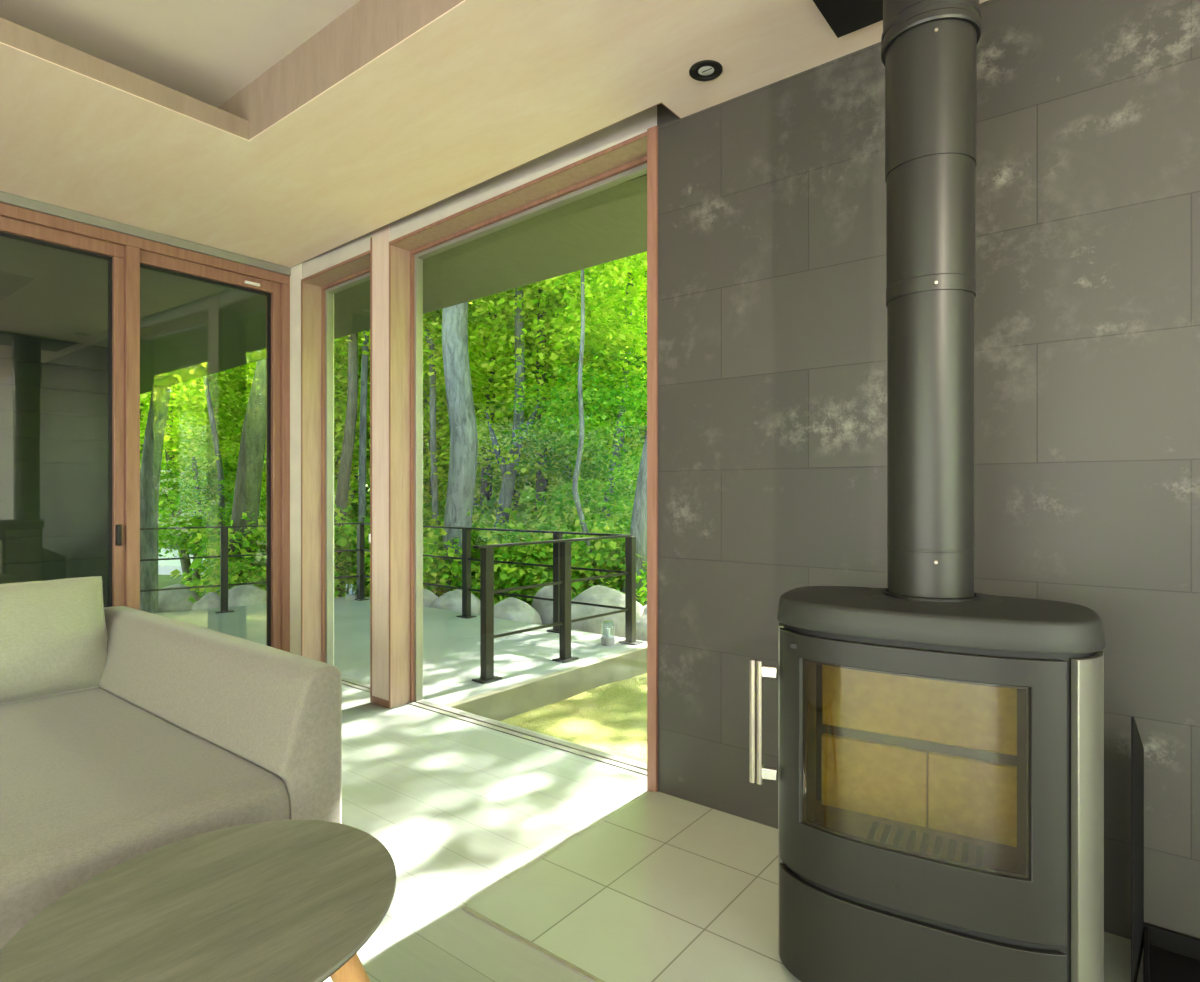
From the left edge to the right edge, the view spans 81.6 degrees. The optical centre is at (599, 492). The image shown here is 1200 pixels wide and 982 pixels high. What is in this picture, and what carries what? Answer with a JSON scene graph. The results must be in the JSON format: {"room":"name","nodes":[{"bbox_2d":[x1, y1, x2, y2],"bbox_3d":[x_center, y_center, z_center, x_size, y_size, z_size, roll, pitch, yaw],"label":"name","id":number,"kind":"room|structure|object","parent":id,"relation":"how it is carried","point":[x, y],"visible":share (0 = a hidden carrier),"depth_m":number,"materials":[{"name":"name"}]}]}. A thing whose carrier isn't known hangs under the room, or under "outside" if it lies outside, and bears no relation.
{"room":"living room","nodes":[
{"label":"living room","id":0,"kind":"room"},
{"bbox_2d":[0,332,107,606],"bbox_3d":[-5.087,0.100,2.686,3.270,2.700,6.400,0,0,38],"label":"glass pane","id":1,"kind":"structure","parent":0,"point":[54,393],"depth_m":5.65,"materials":[{"name":"clear glass"}]},
{"bbox_2d":[2,202,288,275],"bbox_3d":[-3.579,-1.319,1.799,0.200,0.161,5.650,0,0,38],"label":"wall","id":2,"kind":"structure","parent":0,"point":[2,202],"depth_m":3.34,"materials":[{"name":"white paint"}]},
{"bbox_2d":[124,245,139,609],"bbox_3d":[-2.297,-0.068,3.386,0.127,2.236,0.057,0,0,38],"label":"trim","id":3,"kind":"structure","parent":2,"relation":"attached to","point":[132,254],"depth_m":3.34,"materials":[{"name":"brown wood"}]},
{"bbox_2d":[290,263,333,664],"bbox_3d":[-1.667,-0.130,4.016,0.140,2.360,0.203,0,0,38],"label":"column","id":4,"kind":"structure","parent":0,"point":[296,271],"depth_m":3.92,"materials":[{"name":"white paint"}]},
{"bbox_2d":[0,191,290,275],"bbox_3d":[-3.496,-1.260,1.733,0.012,0.045,5.646,0,0,38],"label":"trim","id":5,"kind":"structure","parent":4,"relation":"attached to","point":[8,198],"depth_m":3.34,"materials":[{"name":"beige wood"}]},
{"bbox_2d":[301,250,370,688],"bbox_3d":[-1.336,-0.081,3.741,0.722,2.282,0.181,0,0,38],"label":"window","id":6,"kind":"structure","parent":4,"relation":"in","point":[318,289],"depth_m":3.94,"materials":[{"name":"brown wood"}]},
{"bbox_2d":[342,681,646,775],"bbox_3d":[-0.681,1.053,3.265,2.332,0.014,0.030,0,0,38],"label":"trim","id":7,"kind":"structure","parent":4,"relation":"attached to","point":[597,758],"depth_m":2.98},
{"bbox_2d":[0,174,646,393],"bbox_3d":[-2.891,-1.460,1.740,14.300,0.420,7.600,0,0,38],"label":"soffit","id":8,"kind":"structure","parent":0,"point":[190,329],"depth_m":4.29,"materials":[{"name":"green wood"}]},
{"bbox_2d":[153,596,646,704],"bbox_3d":[-3.674,1.110,3.209,4.260,0.080,7.760,0,0,38],"label":"deck","id":9,"kind":"object","parent":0,"point":[451,643],"visible":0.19,"depth_m":4.91,"materials":[{"name":"concrete"}]},
{"bbox_2d":[345,589,355,599],"bbox_3d":[-2.498,0.990,6.960,0.096,0.160,0.096,0,0,38],"label":"lantern","id":10,"kind":"object","parent":9,"relation":"on","point":[350,596],"visible":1,"depth_m":6.93,"materials":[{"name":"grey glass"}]},
{"bbox_2d":[140,523,642,644],"bbox_3d":[-1.714,0.684,6.095,4.424,0.772,1.576,0,0,12],"label":"deck railing","id":11,"kind":"object","parent":9,"relation":"on","point":[630,542],"visible":0.69,"depth_m":5.98,"materials":[{"name":"metal"}]},
{"bbox_2d":[444,645,646,720],"bbox_3d":[-0.186,1.234,4.210,0.050,0.332,1.941,0,0,39],"label":"trim","id":12,"kind":"structure","parent":9,"relation":"attached to","point":[500,704],"depth_m":4.07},
{"bbox_2d":[472,535,630,683],"bbox_3d":[-0.251,0.684,4.425,0.101,0.772,1.363,0,0,41],"label":"deck railing","id":13,"kind":"object","parent":9,"relation":"on","point":[487,591],"visible":1,"depth_m":4.18,"materials":[{"name":"metal"}]},
{"bbox_2d":[601,621,614,644],"bbox_3d":[0.057,0.990,4.920,0.096,0.160,0.096,0,0,38],"label":"lantern","id":14,"kind":"object","parent":9,"relation":"on","point":[607,639],"visible":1,"depth_m":4.89,"materials":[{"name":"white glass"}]},
{"bbox_2d":[606,628,609,636],"bbox_3d":[0.057,0.987,4.920,0.032,0.058,0.032,0,0,38],"label":"candle","id":15,"kind":"object","parent":14,"relation":"on","point":[607,629],"depth_m":4.91,"materials":[{"name":"white plastic"}]},
{"bbox_2d":[302,105,656,278],"bbox_3d":[-0.755,-1.294,3.322,2.591,0.213,0.220,0,0,38],"label":"wall header","id":16,"kind":"structure","parent":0,"point":[637,124],"depth_m":2.93,"materials":[{"name":"white paint"}]},
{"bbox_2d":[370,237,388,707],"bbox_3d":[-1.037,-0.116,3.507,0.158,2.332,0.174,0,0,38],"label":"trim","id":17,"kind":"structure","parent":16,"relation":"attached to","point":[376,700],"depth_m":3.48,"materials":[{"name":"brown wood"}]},
{"bbox_2d":[372,224,389,700],"bbox_3d":[-1.032,-0.170,3.505,0.143,2.370,0.172,0,0,38],"label":"column","id":18,"kind":"structure","parent":16,"relation":"attached to","point":[381,236],"depth_m":3.44,"materials":[{"name":"brown wood"}]},
{"bbox_2d":[295,102,680,265],"bbox_3d":[-0.782,-1.292,3.126,2.589,0.018,0.124,0,0,38],"label":"trim","id":19,"kind":"structure","parent":16,"relation":"attached to","point":[661,102],"depth_m":2.62,"materials":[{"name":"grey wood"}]},
{"bbox_2d":[389,131,646,770],"bbox_3d":[-0.352,-0.112,2.978,1.580,2.344,0.179,0,0,38],"label":"window","id":20,"kind":"structure","parent":16,"relation":"in","point":[624,161],"depth_m":3.41,"materials":[{"name":"brown wood"}]},
{"bbox_2d":[0,0,987,267],"bbox_3d":[-0.724,-1.397,-0.419,7.030,0.227,5.650,0,0,38],"label":"ceiling","id":21,"kind":"structure","parent":0,"point":[486,89],"depth_m":2.33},
{"bbox_2d":[0,0,463,139],"bbox_3d":[-1.140,-1.388,0.199,4.085,0.204,3.555,0,0,38],"label":"ceiling recess","id":22,"kind":"structure","parent":21,"relation":"attached to","point":[367,29],"depth_m":2.20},
{"bbox_2d":[689,60,722,80],"bbox_3d":[0.321,-1.280,2.108,0.100,0.006,0.100,0,0,38],"label":"recessed light","id":23,"kind":"object","parent":21,"relation":"in","point":[705,70],"visible":1,"depth_m":2.10,"materials":[{"name":"black metal"}]},
{"bbox_2d":[324,676,1143,981],"bbox_3d":[-0.705,1.108,-0.313,7.130,0.124,5.840,0,0,38],"label":"floor","id":24,"kind":"structure","parent":0,"point":[460,809],"depth_m":1.95,"materials":[{"name":"beige tile"}]},
{"bbox_2d":[0,606,341,949],"bbox_3d":[-2.133,0.742,1.223,1.630,0.616,2.714,0,0,38],"label":"sofa","id":25,"kind":"object","parent":24,"relation":"on","point":[188,730],"visible":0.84,"depth_m":1.74,"materials":[{"name":"fabric"}]},
{"bbox_2d":[0,576,107,704],"bbox_3d":[-2.030,0.492,2.179,0.229,0.383,0.868,0,0,38],"label":"cushion","id":26,"kind":"object","parent":25,"relation":"on","point":[54,638],"visible":0.9,"depth_m":2.32,"materials":[{"name":"fabric"}]},
{"bbox_2d":[0,819,395,981],"bbox_3d":[-0.638,0.873,1.157,0.595,0.366,0.607,0,0,38],"label":"coffee table","id":27,"kind":"object","parent":24,"relation":"on","point":[294,900],"visible":1,"depth_m":1.14,"materials":[{"name":"brown wood"}]},
{"bbox_2d":[462,906,602,981],"bbox_3d":[1.451,1.058,0.359,4.549,0.024,0.010,0,0,38],"label":"trim","id":28,"kind":"structure","parent":24,"relation":"attached to","point":[577,970],"depth_m":1.60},
{"bbox_2d":[750,586,1105,981],"bbox_3d":[0.685,0.638,1.497,0.650,0.824,0.395,0,0,33],"label":"wood stove","id":29,"kind":"object","parent":24,"relation":"on","point":[941,764],"visible":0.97,"depth_m":1.38,"materials":[{"name":"black metal"}]},
{"bbox_2d":[813,0,981,601],"bbox_3d":[0.717,-0.562,1.521,0.600,1.576,0.600,0,0,38],"label":"pipe","id":30,"kind":"object","parent":29,"relation":"on","point":[929,47],"visible":1,"depth_m":1.46,"materials":[{"name":"black metal"}]},
{"bbox_2d":[1131,716,1199,981],"bbox_3d":[1.336,0.754,1.359,0.471,0.584,0.305,0,0,38],"label":"log holder","id":31,"kind":"object","parent":24,"relation":"on","point":[1168,955],"visible":1,"depth_m":1.52,"materials":[{"name":"black metal"}]},
{"bbox_2d":[1143,922,1199,981],"bbox_3d":[1.341,1.020,1.355,0.444,0.052,0.305,0,0,38],"label":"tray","id":32,"kind":"object","parent":31,"relation":"on","point":[1168,955],"depth_m":1.55,"materials":[{"name":"black metal"}]},
{"bbox_2d":[657,0,1199,938],"bbox_3d":[1.377,-0.150,1.665,2.809,2.500,0.220,0,0,38],"label":"wall","id":33,"kind":"structure","parent":0,"point":[772,309],"depth_m":1.79,"materials":[{"name":"tile"}]},
{"bbox_2d":[647,126,657,791],"bbox_3d":[0.235,-0.117,2.510,0.039,2.335,0.177,0,0,38],"label":"trim","id":34,"kind":"structure","parent":33,"relation":"attached to","point":[652,133],"depth_m":2.44,"materials":[{"name":"brown wood"}]},
{"bbox_3d":[-4.729,-0.095,0.319,0.200,2.289,1.900,0,0,38],"label":"wall","id":35,"kind":"structure","parent":0,"visible":0},
{"bbox_2d":[0,216,124,606],"bbox_3d":[-3.189,-0.068,2.209,0.112,2.236,2.896,0,0,38],"label":"door frame","id":36,"kind":"structure","parent":35,"relation":"in","point":[9,228],"depth_m":3.31,"materials":[{"name":"brown wood"}]},
{"bbox_2d":[0,202,289,651],"bbox_3d":[-2.969,-0.094,2.526,0.132,2.288,3.746,0,0,38],"label":"trim","id":37,"kind":"structure","parent":35,"relation":"attached to","point":[6,210],"depth_m":3.85,"materials":[{"name":"brown wood"}]},
{"bbox_2d":[140,250,280,649],"bbox_3d":[-2.055,-0.068,3.683,0.095,2.236,0.710,0,0,38],"label":"window","id":38,"kind":"structure","parent":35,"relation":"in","point":[148,260],"depth_m":3.92,"materials":[{"name":"brown wood"}]},
{"label":"outside","id":39,"kind":"structure","parent":0,"visible":0},
{"bbox_2d":[158,548,212,574],"bbox_3d":[-9.623,1.639,16.044,1.875,0.585,5.642,0,0,-30],"label":"driveway","id":40,"kind":"structure","parent":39,"point":[165,567],"depth_m":14.55,"materials":[{"name":"grey concrete"}]},
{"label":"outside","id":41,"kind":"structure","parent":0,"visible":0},
{"bbox_2d":[158,465,631,597],"bbox_3d":[-10.842,-4.611,21.088,67.000,12.680,70.000,0,0,38],"label":"forest","id":42,"kind":"object","parent":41,"point":[163,580],"depth_m":13.51,"materials":[{"name":"green plant"}]},
{"bbox_2d":[140,386,170,612],"bbox_3d":[-5.285,-2.878,9.066,4.912,8.960,5.380,0,0,-3],"label":"tree","id":43,"kind":"object","parent":42,"relation":"on","point":[150,471],"visible":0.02,"depth_m":8.12,"materials":[{"name":"grey plant"}]},
{"bbox_2d":[158,584,200,612],"bbox_3d":[-5.209,1.436,8.611,0.597,0.631,0.558,0,0,41],"label":"boulder","id":44,"kind":"object","parent":42,"relation":"on","point":[169,600],"visible":0.27,"depth_m":8.42,"materials":[{"name":"grey stone"}]},
{"bbox_2d":[144,395,232,493],"bbox_3d":[-13.502,-2.270,19.849,7.668,7.634,7.683,0,0,28],"label":"tree","id":45,"kind":"object","parent":42,"relation":"on","point":[182,395],"visible":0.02,"depth_m":19.59,"materials":[{"name":"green plant"}]},
{"bbox_2d":[140,362,255,467],"bbox_3d":[-7.840,-1.151,12.079,5.461,6.033,5.014,0,0,38],"label":"tree","id":46,"kind":"object","parent":42,"relation":"on","point":[225,373],"visible":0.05,"depth_m":11.85,"materials":[{"name":"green plant"}]},
{"bbox_2d":[140,447,265,593],"bbox_3d":[-6.266,0.521,10.905,2.972,2.438,2.997,0,0,13],"label":"shrub","id":47,"kind":"object","parent":42,"relation":"on","point":[194,483],"visible":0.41,"depth_m":10.43,"materials":[{"name":"green plant"}]},
{"bbox_2d":[140,368,265,582],"bbox_3d":[-7.144,-0.455,11.650,4.158,4.498,4.247,0,0,38],"label":"tree","id":48,"kind":"object","parent":42,"relation":"on","point":[185,563],"visible":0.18,"depth_m":10.87,"materials":[{"name":"green plant"}]},
{"bbox_2d":[190,592,219,609],"bbox_3d":[-4.633,1.452,8.296,0.484,0.536,0.474,0,0,0],"label":"boulder","id":49,"kind":"object","parent":42,"relation":"on","point":[212,599],"visible":0.27,"depth_m":8.17,"materials":[{"name":"grey stone"}]},
{"bbox_2d":[170,504,265,602],"bbox_3d":[-4.571,1.161,9.373,2.298,2.031,2.205,0,0,-7],"label":"shrub","id":50,"kind":"object","parent":42,"relation":"on","point":[211,571],"visible":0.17,"depth_m":8.75,"materials":[{"name":"green plant"}]},
{"bbox_2d":[203,367,248,590],"bbox_3d":[-6.312,-1.416,10.703,3.583,6.207,3.669,0,0,3],"label":"tree","id":51,"kind":"object","parent":42,"relation":"on","point":[206,383],"visible":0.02,"depth_m":10.47,"materials":[{"name":"grey plant"}]},
{"bbox_2d":[197,506,265,584],"bbox_3d":[-5.257,1.046,10.929,1.869,1.848,1.901,0,0,38],"label":"shrub","id":52,"kind":"object","parent":42,"relation":"on","point":[264,516],"visible":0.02,"depth_m":10.56,"materials":[{"name":"green plant"}]},
{"bbox_2d":[149,405,335,523],"bbox_3d":[-11.076,-1.856,20.866,7.742,6.805,7.570,0,0,42],"label":"tree","id":53,"kind":"object","parent":42,"relation":"on","point":[149,405],"visible":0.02,"depth_m":19.56,"materials":[{"name":"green plant"}]},
{"bbox_2d":[228,359,265,579],"bbox_3d":[-4.736,-2.953,9.637,5.475,9.138,5.060,0,0,38],"label":"tree","id":54,"kind":"object","parent":42,"relation":"on","point":[247,492],"visible":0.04,"depth_m":8.87,"materials":[{"name":"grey plant"}]},
{"bbox_2d":[228,584,265,606],"bbox_3d":[-4.070,1.357,8.007,0.591,0.602,0.528,0,0,25],"label":"boulder","id":55,"kind":"object","parent":42,"relation":"on","point":[241,595],"visible":0.27,"depth_m":7.86,"materials":[{"name":"grey stone"}]},
{"bbox_2d":[140,346,369,519],"bbox_3d":[-5.854,-0.907,12.561,5.111,5.384,4.666,0,0,13],"label":"tree","id":56,"kind":"object","parent":42,"relation":"on","point":[186,463],"visible":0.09,"depth_m":11.46,"materials":[{"name":"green plant"}]},
{"bbox_2d":[147,343,369,429],"bbox_3d":[-6.463,-1.614,12.951,5.417,6.983,5.545,0,0,38],"label":"tree","id":57,"kind":"object","parent":42,"relation":"on","point":[344,343],"visible":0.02,"depth_m":12.41,"materials":[{"name":"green plant"}]},
{"bbox_2d":[207,511,334,593],"bbox_3d":[-4.251,0.971,9.053,1.472,1.479,1.504,0,0,-24],"label":"shrub","id":58,"kind":"object","parent":42,"relation":"on","point":[243,564],"visible":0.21,"depth_m":8.65,"materials":[{"name":"green plant"}]},
{"bbox_2d":[248,501,369,597],"bbox_3d":[-3.334,1.077,9.017,2.063,2.033,2.026,0,0,-1],"label":"shrub","id":59,"kind":"object","parent":42,"relation":"on","point":[340,538],"visible":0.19,"depth_m":8.76,"materials":[{"name":"green plant"}]},
{"bbox_2d":[264,485,369,527],"bbox_3d":[-4.763,0.968,12.009,3.138,2.708,2.980,0,0,38],"label":"shrub","id":60,"kind":"object","parent":42,"relation":"on","point":[351,512],"visible":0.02,"depth_m":11.84,"materials":[{"name":"green plant"}]},
{"bbox_2d":[185,315,449,491],"bbox_3d":[-5.184,-1.236,13.442,4.912,6.142,5.380,0,0,-4],"label":"tree","id":61,"kind":"object","parent":42,"relation":"on","point":[231,377],"visible":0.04,"depth_m":11.84,"materials":[{"name":"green plant"}]},
{"bbox_2d":[195,351,478,508],"bbox_3d":[-6.489,-1.937,18.356,7.761,7.370,7.675,0,0,38],"label":"tree","id":62,"kind":"object","parent":42,"relation":"on","point":[354,491],"visible":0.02,"depth_m":18.78,"materials":[{"name":"green plant"}]},
{"bbox_2d":[334,526,369,597],"bbox_3d":[-3.367,1.193,9.408,1.841,1.693,1.908,0,0,15],"label":"shrub","id":63,"kind":"object","parent":42,"relation":"on","point":[346,565],"visible":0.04,"depth_m":8.78,"materials":[{"name":"green plant"}]},
{"bbox_2d":[358,330,368,522],"bbox_3d":[-3.248,-2.445,10.919,4.718,8.020,4.607,0,0,43],"label":"tree","id":64,"kind":"object","parent":42,"relation":"on","point":[364,369],"visible":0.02,"depth_m":9.46,"materials":[{"name":"grey plant"}]},
{"bbox_2d":[344,488,445,581],"bbox_3d":[-2.842,1.081,10.478,2.633,2.588,2.577,0,0,16],"label":"shrub","id":65,"kind":"object","parent":42,"relation":"on","point":[440,504],"visible":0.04,"depth_m":10.39,"materials":[{"name":"green plant"}]},
{"bbox_2d":[340,302,481,589],"bbox_3d":[-3.515,-1.879,10.303,4.354,6.991,4.076,0,0,38],"label":"tree","id":66,"kind":"object","parent":42,"relation":"on","point":[434,481],"visible":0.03,"depth_m":9.96,"materials":[{"name":"grey plant"}]},
{"bbox_2d":[265,340,558,525],"bbox_3d":[-3.175,-0.749,12.503,4.912,5.117,5.380,0,0,43],"label":"tree","id":67,"kind":"object","parent":42,"relation":"on","point":[337,385],"visible":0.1,"depth_m":11.25,"materials":[{"name":"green plant"}]},
{"bbox_2d":[352,520,479,596],"bbox_3d":[-2.119,1.058,8.600,1.841,1.693,1.908,0,0,-18],"label":"shrub","id":68,"kind":"object","parent":42,"relation":"on","point":[427,569],"visible":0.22,"depth_m":8.09,"materials":[{"name":"green plant"}]},
{"bbox_2d":[423,588,437,606],"bbox_3d":[-1.899,1.248,7.608,0.340,0.417,0.279,0,0,0],"label":"boulder","id":69,"kind":"object","parent":42,"relation":"on","point":[429,597],"visible":0.22,"depth_m":7.50,"materials":[{"name":"grey stone"}]},
{"bbox_2d":[334,328,527,500],"bbox_3d":[-4.602,-1.700,19.924,7.570,6.716,7.742,0,0,45],"label":"tree","id":70,"kind":"object","parent":42,"relation":"on","point":[439,328],"visible":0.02,"depth_m":18.54,"materials":[{"name":"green plant"}]},
{"bbox_2d":[334,283,537,589],"bbox_3d":[-3.487,-2.017,9.879,5.033,7.104,5.444,0,0,38],"label":"tree","id":71,"kind":"object","parent":42,"relation":"on","point":[341,500],"visible":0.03,"depth_m":9.25,"materials":[{"name":"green plant"}]},
{"bbox_2d":[357,494,520,535],"bbox_3d":[-2.349,1.126,11.092,2.854,2.539,2.943,0,0,38],"label":"shrub","id":72,"kind":"object","parent":42,"relation":"on","point":[426,510],"visible":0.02,"depth_m":10.19,"materials":[{"name":"green plant"}]},
{"bbox_2d":[340,310,551,504],"bbox_3d":[-3.627,-2.004,13.654,5.918,7.838,5.403,0,0,-9],"label":"tree","id":73,"kind":"object","parent":42,"relation":"on","point":[474,361],"visible":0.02,"depth_m":13.55,"materials":[{"name":"green plant"}]},
{"bbox_2d":[429,589,479,614],"bbox_3d":[-1.494,1.238,7.195,0.577,0.484,0.532,0,0,0],"label":"boulder","id":74,"kind":"object","parent":42,"relation":"on","point":[451,600],"visible":0.37,"depth_m":7.03,"materials":[{"name":"grey stone"}]},
{"bbox_2d":[442,302,477,594],"bbox_3d":[-2.487,-3.620,9.200,8.595,10.372,5.866,0,0,-28],"label":"tree","id":75,"kind":"object","parent":42,"relation":"on","point":[459,395],"visible":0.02,"depth_m":8.26,"materials":[{"name":"grey plant"}]},
{"bbox_2d":[354,389,605,512],"bbox_3d":[-2.448,-0.494,14.646,5.120,4.527,5.387,0,0,-25],"label":"tree","id":76,"kind":"object","parent":42,"relation":"on","point":[443,403],"visible":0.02,"depth_m":13.52,"materials":[{"name":"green plant"}]},
{"bbox_2d":[423,505,540,601],"bbox_3d":[-1.604,1.155,8.844,2.090,2.033,2.059,0,0,38],"label":"shrub","id":77,"kind":"object","parent":42,"relation":"on","point":[437,534],"visible":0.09,"depth_m":8.36,"materials":[{"name":"green plant"}]},
{"bbox_2d":[339,282,643,513],"bbox_3d":[-1.700,-1.214,11.341,4.901,6.048,5.579,0,0,38],"label":"tree","id":78,"kind":"object","parent":42,"relation":"on","point":[484,330],"visible":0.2,"depth_m":9.70,"materials":[{"name":"green plant"}]},
{"bbox_2d":[423,498,582,604],"bbox_3d":[-1.230,1.075,9.055,2.209,2.031,2.332,0,0,38],"label":"shrub","id":79,"kind":"object","parent":42,"relation":"on","point":[506,509],"visible":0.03,"depth_m":8.47,"materials":[{"name":"green plant"}]},
{"bbox_2d":[450,503,582,605],"bbox_3d":[-0.836,1.040,8.322,1.842,1.848,1.875,0,0,6],"label":"shrub","id":80,"kind":"object","parent":42,"relation":"on","point":[511,570],"visible":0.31,"depth_m":7.92,"materials":[{"name":"green plant"}]},
{"bbox_2d":[494,597,541,624],"bbox_3d":[-0.837,1.263,6.612,0.547,0.544,0.511,0,0,20],"label":"boulder","id":81,"kind":"object","parent":42,"relation":"on","point":[511,608],"visible":0.31,"depth_m":6.47,"materials":[{"name":"grey stone"}]},
{"bbox_2d":[435,279,601,510],"bbox_3d":[-1.589,-2.321,12.441,5.766,8.556,5.631,0,0,21],"label":"tree","id":82,"kind":"object","parent":42,"relation":"on","point":[514,491],"visible":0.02,"depth_m":12.65,"materials":[{"name":"green plant"}]},
{"bbox_2d":[473,474,569,532],"bbox_3d":[-1.326,1.054,10.952,2.863,2.772,2.886,0,0,38],"label":"shrub","id":83,"kind":"object","parent":42,"relation":"on","point":[490,503],"visible":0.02,"depth_m":10.53,"materials":[{"name":"green plant"}]},
{"bbox_2d":[424,262,644,476],"bbox_3d":[-0.479,-1.673,12.417,5.063,7.118,5.786,0,0,33],"label":"tree","id":84,"kind":"object","parent":42,"relation":"on","point":[579,303],"visible":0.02,"depth_m":11.04,"materials":[{"name":"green plant"}]},
{"bbox_2d":[423,302,646,513],"bbox_3d":[-0.642,-0.626,10.774,4.573,4.715,4.175,0,0,-1],"label":"tree","id":85,"kind":"object","parent":42,"relation":"on","point":[497,427],"visible":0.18,"depth_m":9.73,"materials":[{"name":"green plant"}]},
{"bbox_2d":[532,585,552,624],"bbox_3d":[-0.468,1.252,6.801,0.450,0.804,0.403,0,0,0],"label":"boulder","id":86,"kind":"object","parent":42,"relation":"on","point":[544,608],"visible":0.15,"depth_m":6.66,"materials":[{"name":"grey stone"}]},
{"bbox_2d":[471,480,631,588],"bbox_3d":[-0.591,0.944,9.196,2.583,2.200,2.480,0,0,38],"label":"shrub","id":87,"kind":"object","parent":42,"relation":"on","point":[522,515],"visible":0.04,"depth_m":8.86,"materials":[{"name":"green plant"}]},
{"bbox_2d":[468,256,646,503],"bbox_3d":[0.501,-1.173,10.219,4.980,5.894,4.863,0,0,-45],"label":"tree","id":88,"kind":"object","parent":42,"relation":"on","point":[605,315],"visible":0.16,"depth_m":9.07,"materials":[{"name":"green plant"}]},
{"bbox_2d":[485,262,631,528],"bbox_3d":[-0.651,-2.831,10.216,6.463,8.846,5.753,0,0,38],"label":"tree","id":89,"kind":"object","parent":42,"relation":"on","point":[506,493],"visible":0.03,"depth_m":9.44,"materials":[{"name":"grey plant"}]},
{"bbox_2d":[482,322,646,523],"bbox_3d":[0.660,-0.551,11.137,4.864,4.611,5.118,0,0,4],"label":"tree","id":90,"kind":"object","parent":42,"relation":"on","point":[625,447],"visible":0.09,"depth_m":9.98,"materials":[{"name":"green plant"}]},
{"bbox_2d":[484,263,646,438],"bbox_3d":[0.821,-1.653,10.248,5.479,7.029,5.016,0,0,38],"label":"tree","id":91,"kind":"object","parent":42,"relation":"on","point":[553,357],"visible":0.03,"depth_m":9.22,"materials":[{"name":"green plant"}]},
{"bbox_2d":[509,496,627,605],"bbox_3d":[-0.166,0.957,8.236,1.876,1.848,1.842,0,0,-17],"label":"shrub","id":92,"kind":"object","parent":42,"relation":"on","point":[547,573],"visible":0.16,"depth_m":7.83,"materials":[{"name":"green plant"}]},
{"bbox_2d":[498,362,646,532],"bbox_3d":[0.324,-0.056,9.287,3.340,3.476,3.175,0,0,24],"label":"tree","id":93,"kind":"object","parent":42,"relation":"on","point":[612,476],"visible":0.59,"depth_m":8.68,"materials":[{"name":"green plant"}]},
{"bbox_2d":[506,429,639,486],"bbox_3d":[0.522,-1.775,18.415,8.056,7.034,7.940,0,0,38],"label":"tree","id":94,"kind":"object","parent":42,"relation":"on","point":[612,429],"visible":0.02,"depth_m":16.60,"materials":[{"name":"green plant"}]},
{"bbox_2d":[535,281,613,534],"bbox_3d":[-0.716,-2.758,10.003,5.510,8.691,4.822,0,0,31],"label":"tree","id":95,"kind":"object","parent":42,"relation":"on","point":[539,488],"visible":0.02,"depth_m":9.94,"materials":[{"name":"green plant"}]},
{"bbox_2d":[518,251,646,587],"bbox_3d":[0.159,-1.731,8.161,3.438,6.566,3.766,0,0,34],"label":"tree","id":96,"kind":"object","parent":42,"relation":"on","point":[642,264],"visible":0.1,"depth_m":7.60,"materials":[{"name":"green plant"}]},
{"bbox_2d":[532,494,646,599],"bbox_3d":[0.143,0.897,8.157,2.079,1.862,2.208,0,0,38],"label":"shrub","id":97,"kind":"object","parent":42,"relation":"on","point":[601,553],"visible":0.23,"depth_m":7.56,"materials":[{"name":"green plant"}]},
{"bbox_2d":[550,477,634,528],"bbox_3d":[0.019,0.927,10.513,2.930,2.539,2.831,0,0,38],"label":"shrub","id":98,"kind":"object","parent":42,"relation":"on","point":[631,487],"visible":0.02,"depth_m":9.88,"materials":[{"name":"green plant"}]},
{"bbox_2d":[550,585,642,637],"bbox_3d":[-0.011,1.249,6.395,0.906,0.810,0.774,0,0,0],"label":"boulder","id":99,"kind":"object","parent":42,"relation":"on","point":[597,594],"visible":0.31,"depth_m":6.10,"materials":[{"name":"grey stone"}]},
{"bbox_2d":[572,502,646,605],"bbox_3d":[0.389,0.930,7.828,1.738,1.664,1.725,0,0,38],"label":"shrub","id":100,"kind":"object","parent":42,"relation":"on","point":[603,528],"visible":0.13,"depth_m":7.41,"materials":[{"name":"green plant"}]},
{"bbox_2d":[616,252,646,604],"bbox_3d":[1.850,-2.190,7.988,5.242,7.520,5.119,0,0,-22],"label":"tree","id":101,"kind":"object","parent":42,"relation":"on","point":[638,529],"visible":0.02,"depth_m":7.29,"materials":[{"name":"grey plant"}]},
{"bbox_2d":[636,605,646,640],"bbox_3d":[0.518,1.298,6.290,0.600,0.618,0.600,0,0,27],"label":"boulder","id":102,"kind":"object","parent":42,"relation":"on","point":[641,623],"visible":0.06,"depth_m":6.08,"materials":[{"name":"grey stone"}]},
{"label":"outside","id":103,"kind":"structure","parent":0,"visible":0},
{"bbox_2d":[500,673,646,763],"bbox_3d":[3.807,1.249,2.234,8.730,0.084,3.800,0,0,38],"label":"lawn","id":104,"kind":"structure","parent":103,"point":[611,718],"depth_m":3.75,"materials":[{"name":"green plant"}]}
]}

